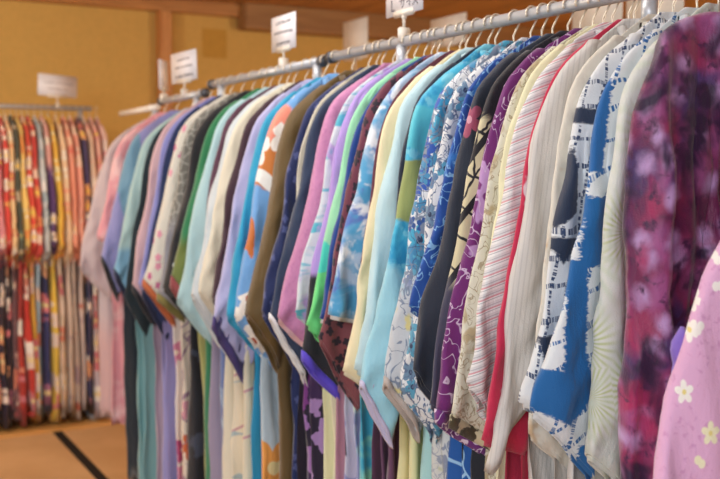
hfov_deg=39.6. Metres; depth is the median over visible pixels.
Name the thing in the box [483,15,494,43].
clothes hanger
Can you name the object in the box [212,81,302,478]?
kimono
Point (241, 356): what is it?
kimono
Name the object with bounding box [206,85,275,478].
kimono
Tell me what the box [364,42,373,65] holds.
clothes hanger
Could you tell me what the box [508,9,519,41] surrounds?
clothes hanger
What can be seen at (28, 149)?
kimono
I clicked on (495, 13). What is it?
clothes hanger
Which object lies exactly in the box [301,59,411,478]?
kimono
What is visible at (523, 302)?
kimono
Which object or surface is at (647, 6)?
clothes rack
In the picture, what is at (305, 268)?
kimono
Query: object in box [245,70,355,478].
kimono
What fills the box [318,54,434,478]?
kimono
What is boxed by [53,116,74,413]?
kimono
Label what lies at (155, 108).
clothes rack
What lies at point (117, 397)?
kimono
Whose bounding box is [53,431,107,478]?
trim
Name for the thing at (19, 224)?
kimono
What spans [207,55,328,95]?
clothes rack
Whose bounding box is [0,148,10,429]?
kimono
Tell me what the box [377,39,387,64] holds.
clothes hanger
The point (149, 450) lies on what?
kimono
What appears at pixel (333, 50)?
clothes hanger
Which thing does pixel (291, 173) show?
kimono
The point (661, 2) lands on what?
clothes hanger
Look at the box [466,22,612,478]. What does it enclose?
kimono
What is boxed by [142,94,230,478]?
kimono
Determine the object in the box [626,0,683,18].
sign holder
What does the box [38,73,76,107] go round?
sign holder
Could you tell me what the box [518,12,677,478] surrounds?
kimono
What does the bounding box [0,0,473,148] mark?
wall
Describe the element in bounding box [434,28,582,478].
kimono
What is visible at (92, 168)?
kimono
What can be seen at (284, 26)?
sign holder
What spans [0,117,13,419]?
kimono
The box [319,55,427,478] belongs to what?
kimono
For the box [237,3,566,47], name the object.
wooden beam
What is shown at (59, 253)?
kimono
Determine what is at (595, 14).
clothes hanger
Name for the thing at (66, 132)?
kimono
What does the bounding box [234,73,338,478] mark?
kimono
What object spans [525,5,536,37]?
clothes hanger
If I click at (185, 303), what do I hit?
kimono
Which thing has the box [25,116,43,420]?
kimono
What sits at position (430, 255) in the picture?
kimono
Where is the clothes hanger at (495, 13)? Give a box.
[490,13,501,45]
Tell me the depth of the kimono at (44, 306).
5.75 m
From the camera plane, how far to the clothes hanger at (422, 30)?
2.55 m
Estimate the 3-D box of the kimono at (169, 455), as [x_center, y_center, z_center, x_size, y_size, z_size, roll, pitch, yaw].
[-0.513,0.243,3.842,0.662,1.578,0.061,-2,5,-29]
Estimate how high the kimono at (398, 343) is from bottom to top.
1.578 m
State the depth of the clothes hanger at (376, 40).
2.76 m
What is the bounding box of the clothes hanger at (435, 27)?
[432,27,443,52]
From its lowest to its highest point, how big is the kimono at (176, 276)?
1.578 m
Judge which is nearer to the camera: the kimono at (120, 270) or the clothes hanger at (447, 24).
the clothes hanger at (447, 24)
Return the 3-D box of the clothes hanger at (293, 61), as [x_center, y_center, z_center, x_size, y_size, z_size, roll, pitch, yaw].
[-0.211,-0.471,3.242,0.345,0.212,0.014,-2,5,-29]
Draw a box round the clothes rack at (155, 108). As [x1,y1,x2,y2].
[119,104,160,115]
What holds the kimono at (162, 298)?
hanging from the clothes hanger
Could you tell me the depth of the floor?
5.25 m
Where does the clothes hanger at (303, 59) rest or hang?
hanging from the clothes rack at (316, 66)
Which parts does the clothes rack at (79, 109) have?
rail, post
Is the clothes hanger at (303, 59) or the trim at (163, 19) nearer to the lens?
the clothes hanger at (303, 59)
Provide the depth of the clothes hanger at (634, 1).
1.92 m
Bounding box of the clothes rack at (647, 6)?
[325,0,658,63]
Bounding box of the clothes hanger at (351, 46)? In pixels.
[347,46,356,69]
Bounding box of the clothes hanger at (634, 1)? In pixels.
[628,0,635,18]
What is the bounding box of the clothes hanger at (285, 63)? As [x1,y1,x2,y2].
[283,63,291,82]
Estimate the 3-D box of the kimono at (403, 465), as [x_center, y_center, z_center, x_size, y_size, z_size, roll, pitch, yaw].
[0.299,0.340,2.365,0.659,1.578,0.074,-2,5,-29]
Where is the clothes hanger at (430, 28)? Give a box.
[426,28,437,53]
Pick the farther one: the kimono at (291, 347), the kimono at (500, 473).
the kimono at (291, 347)
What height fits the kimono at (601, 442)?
1.578 m
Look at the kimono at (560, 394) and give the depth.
1.66 m
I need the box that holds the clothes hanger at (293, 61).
[289,61,298,82]
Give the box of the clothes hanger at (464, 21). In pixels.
[460,20,471,47]
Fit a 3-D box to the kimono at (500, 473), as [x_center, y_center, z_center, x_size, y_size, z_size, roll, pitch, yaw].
[0.505,0.362,2.045,0.602,1.578,0.078,-2,5,-29]
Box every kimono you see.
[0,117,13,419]
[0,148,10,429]
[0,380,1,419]
[2,115,19,420]
[7,115,26,426]
[13,115,35,416]
[19,115,40,422]
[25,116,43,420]
[31,116,51,412]
[38,116,61,422]
[45,116,66,417]
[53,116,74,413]
[60,116,80,418]
[67,117,87,410]
[73,117,93,414]
[80,119,145,418]
[82,117,100,417]
[86,117,101,373]
[93,117,107,163]
[97,112,166,424]
[101,110,180,478]
[113,108,188,478]
[125,121,169,478]
[132,98,207,478]
[138,97,214,452]
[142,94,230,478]
[142,96,220,478]
[156,92,239,478]
[163,90,252,478]
[170,88,260,468]
[177,87,269,478]
[191,84,284,478]
[199,83,293,478]
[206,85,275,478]
[211,79,312,478]
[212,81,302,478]
[226,77,321,478]
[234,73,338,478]
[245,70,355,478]
[261,67,364,478]
[268,65,380,478]
[277,63,391,478]
[295,60,402,478]
[296,66,370,478]
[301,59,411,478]
[306,57,420,478]
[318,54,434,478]
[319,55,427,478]
[328,52,446,478]
[342,49,461,478]
[354,47,472,478]
[359,44,494,478]
[360,50,454,478]
[382,40,515,478]
[396,45,481,478]
[400,37,528,478]
[409,36,540,478]
[413,33,553,478]
[430,31,568,478]
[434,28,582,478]
[448,26,589,478]
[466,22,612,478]
[481,19,622,478]
[484,18,640,478]
[490,24,597,478]
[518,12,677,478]
[528,14,656,478]
[529,7,698,478]
[585,3,717,478]
[617,11,719,478]
[653,242,719,478]
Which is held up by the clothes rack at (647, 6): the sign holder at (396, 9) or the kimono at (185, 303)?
the sign holder at (396, 9)
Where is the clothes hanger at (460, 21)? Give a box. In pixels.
[455,21,465,48]
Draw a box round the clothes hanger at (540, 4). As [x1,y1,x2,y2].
[536,3,548,35]
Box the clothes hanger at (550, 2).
[547,0,559,33]
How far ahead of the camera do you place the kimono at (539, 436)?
1.76 m
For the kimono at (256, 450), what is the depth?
2.96 m
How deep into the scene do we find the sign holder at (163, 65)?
4.42 m
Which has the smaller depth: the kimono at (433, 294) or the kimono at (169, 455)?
the kimono at (433, 294)
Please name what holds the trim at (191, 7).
attached to the wall
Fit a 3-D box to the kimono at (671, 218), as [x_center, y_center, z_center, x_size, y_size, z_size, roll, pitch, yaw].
[0.671,0.299,1.720,0.630,1.408,0.185,-2,5,-29]
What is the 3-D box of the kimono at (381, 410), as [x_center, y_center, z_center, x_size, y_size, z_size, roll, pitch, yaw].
[0.304,0.342,2.335,0.678,1.578,0.121,-2,5,-29]
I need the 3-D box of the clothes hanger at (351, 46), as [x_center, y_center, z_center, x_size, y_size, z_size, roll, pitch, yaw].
[-0.020,-0.453,2.894,0.345,0.212,0.014,-2,5,-29]
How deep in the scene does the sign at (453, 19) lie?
4.58 m
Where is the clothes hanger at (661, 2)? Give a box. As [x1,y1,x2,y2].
[658,0,663,12]
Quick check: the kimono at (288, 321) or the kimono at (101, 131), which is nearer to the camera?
the kimono at (288, 321)
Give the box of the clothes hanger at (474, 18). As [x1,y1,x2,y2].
[471,18,482,46]
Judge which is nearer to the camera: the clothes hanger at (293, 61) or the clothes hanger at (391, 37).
the clothes hanger at (391, 37)
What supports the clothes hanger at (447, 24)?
hanging from the clothes rack at (647, 6)
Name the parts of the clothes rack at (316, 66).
rail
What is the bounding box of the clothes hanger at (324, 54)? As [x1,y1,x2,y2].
[319,54,329,76]
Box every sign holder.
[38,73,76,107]
[158,59,167,101]
[171,48,196,97]
[272,11,295,69]
[343,16,367,69]
[386,0,422,42]
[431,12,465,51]
[572,2,622,28]
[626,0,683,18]
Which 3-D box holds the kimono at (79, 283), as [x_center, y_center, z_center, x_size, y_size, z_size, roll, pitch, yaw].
[-1.720,0.131,6.007,0.079,1.727,0.560,-2,5,-29]
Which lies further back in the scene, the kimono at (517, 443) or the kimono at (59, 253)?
the kimono at (59, 253)
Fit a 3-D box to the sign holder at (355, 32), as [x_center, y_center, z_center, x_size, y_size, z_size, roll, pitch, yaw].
[-0.025,-0.922,5.368,0.034,0.510,0.270,-2,5,-29]
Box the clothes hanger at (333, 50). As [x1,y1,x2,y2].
[330,50,340,72]
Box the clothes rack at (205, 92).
[157,88,210,105]
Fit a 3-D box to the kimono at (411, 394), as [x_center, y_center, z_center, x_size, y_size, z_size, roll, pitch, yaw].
[0.377,0.349,2.231,0.651,1.578,0.118,-2,5,-29]
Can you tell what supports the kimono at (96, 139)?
hanging from the clothes hanger
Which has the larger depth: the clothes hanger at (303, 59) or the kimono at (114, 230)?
the kimono at (114, 230)
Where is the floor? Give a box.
[0,424,127,478]
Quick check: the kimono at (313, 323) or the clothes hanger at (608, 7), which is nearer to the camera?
the clothes hanger at (608, 7)
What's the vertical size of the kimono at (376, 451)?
1.578 m
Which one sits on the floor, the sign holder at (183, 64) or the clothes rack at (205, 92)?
the clothes rack at (205, 92)
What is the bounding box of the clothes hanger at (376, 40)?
[372,40,381,64]
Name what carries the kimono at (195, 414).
hanging from the clothes hanger
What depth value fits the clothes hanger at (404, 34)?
2.63 m
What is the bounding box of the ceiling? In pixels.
[197,0,716,30]
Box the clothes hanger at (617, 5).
[611,3,619,21]
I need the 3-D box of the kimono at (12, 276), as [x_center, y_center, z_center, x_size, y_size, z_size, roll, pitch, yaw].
[-2.045,0.151,5.825,0.078,1.741,0.557,-2,5,-31]
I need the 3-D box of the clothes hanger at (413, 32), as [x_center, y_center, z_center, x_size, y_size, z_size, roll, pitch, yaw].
[0.144,-0.432,2.598,0.345,0.212,0.014,-2,5,-29]
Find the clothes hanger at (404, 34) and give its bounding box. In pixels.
[401,34,411,58]
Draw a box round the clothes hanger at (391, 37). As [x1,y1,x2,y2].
[388,37,396,62]
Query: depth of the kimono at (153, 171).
3.82 m
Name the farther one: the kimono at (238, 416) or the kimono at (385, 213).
the kimono at (238, 416)
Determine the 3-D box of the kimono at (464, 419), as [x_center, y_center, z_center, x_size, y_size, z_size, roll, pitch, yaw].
[0.460,0.361,2.056,0.671,1.578,0.072,-2,5,-29]
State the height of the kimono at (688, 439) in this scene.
1.408 m
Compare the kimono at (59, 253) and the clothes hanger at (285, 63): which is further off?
the kimono at (59, 253)
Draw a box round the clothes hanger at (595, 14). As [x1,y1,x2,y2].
[587,0,599,24]
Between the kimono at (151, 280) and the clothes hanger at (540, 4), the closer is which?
the clothes hanger at (540, 4)
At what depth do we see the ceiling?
7.36 m
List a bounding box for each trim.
[0,410,118,438]
[10,0,241,17]
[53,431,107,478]
[155,10,172,111]
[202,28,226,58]
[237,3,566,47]
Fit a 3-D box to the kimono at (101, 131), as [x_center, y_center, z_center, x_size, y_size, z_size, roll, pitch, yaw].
[-1.581,0.144,6.081,0.076,1.764,0.556,-2,5,-29]
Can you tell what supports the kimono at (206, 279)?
hanging from the clothes hanger at (293, 61)
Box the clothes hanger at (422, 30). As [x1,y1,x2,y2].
[419,30,429,55]
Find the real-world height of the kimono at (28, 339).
1.720 m
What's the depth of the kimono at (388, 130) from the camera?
2.29 m
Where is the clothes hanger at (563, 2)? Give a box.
[562,0,574,30]
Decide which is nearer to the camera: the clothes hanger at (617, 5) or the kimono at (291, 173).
the clothes hanger at (617, 5)
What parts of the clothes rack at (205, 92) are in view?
rail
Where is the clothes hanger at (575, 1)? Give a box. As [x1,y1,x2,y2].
[574,0,587,27]
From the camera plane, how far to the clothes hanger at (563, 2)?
2.07 m
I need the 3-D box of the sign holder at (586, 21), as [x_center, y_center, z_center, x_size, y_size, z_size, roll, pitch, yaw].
[0.881,-0.797,3.725,0.034,0.490,0.270,-2,5,-29]
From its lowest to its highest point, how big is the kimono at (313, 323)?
1.578 m
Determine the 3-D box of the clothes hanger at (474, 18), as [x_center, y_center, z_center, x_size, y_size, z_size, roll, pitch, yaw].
[0.276,-0.416,2.358,0.345,0.212,0.014,-2,5,-29]
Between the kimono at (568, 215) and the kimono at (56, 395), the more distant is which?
the kimono at (56, 395)
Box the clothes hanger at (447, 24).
[444,24,454,50]
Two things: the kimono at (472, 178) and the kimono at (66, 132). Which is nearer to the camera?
the kimono at (472, 178)
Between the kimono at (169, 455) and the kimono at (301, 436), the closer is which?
the kimono at (301, 436)
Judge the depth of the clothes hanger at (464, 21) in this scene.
2.39 m
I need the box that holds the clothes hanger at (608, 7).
[598,0,610,21]
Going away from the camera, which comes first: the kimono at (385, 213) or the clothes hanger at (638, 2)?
the clothes hanger at (638, 2)
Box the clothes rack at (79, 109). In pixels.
[0,103,97,419]
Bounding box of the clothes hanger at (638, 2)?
[633,0,640,18]
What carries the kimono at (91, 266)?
hanging from the clothes hanger
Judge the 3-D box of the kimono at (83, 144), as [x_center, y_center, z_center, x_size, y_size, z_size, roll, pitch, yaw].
[-1.694,0.138,6.042,0.068,1.746,0.598,-2,5,-29]
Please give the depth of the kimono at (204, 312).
3.18 m
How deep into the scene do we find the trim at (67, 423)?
5.81 m
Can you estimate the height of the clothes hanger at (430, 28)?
0.212 m
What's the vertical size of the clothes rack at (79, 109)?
1.864 m
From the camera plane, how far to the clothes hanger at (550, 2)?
2.11 m
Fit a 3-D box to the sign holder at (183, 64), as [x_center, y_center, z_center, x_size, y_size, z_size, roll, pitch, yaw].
[-0.737,-0.690,4.183,0.034,0.200,0.206,-4,5,-41]
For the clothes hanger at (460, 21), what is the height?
0.212 m
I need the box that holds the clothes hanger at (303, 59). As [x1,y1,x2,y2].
[301,59,310,79]
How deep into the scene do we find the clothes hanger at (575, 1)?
2.04 m
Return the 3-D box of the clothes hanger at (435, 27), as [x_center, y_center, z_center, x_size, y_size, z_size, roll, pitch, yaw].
[0.197,-0.426,2.502,0.345,0.212,0.014,-2,5,-29]
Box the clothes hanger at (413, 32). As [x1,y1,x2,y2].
[409,32,419,57]
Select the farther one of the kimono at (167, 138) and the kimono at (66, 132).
the kimono at (66, 132)
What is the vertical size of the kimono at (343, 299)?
1.578 m

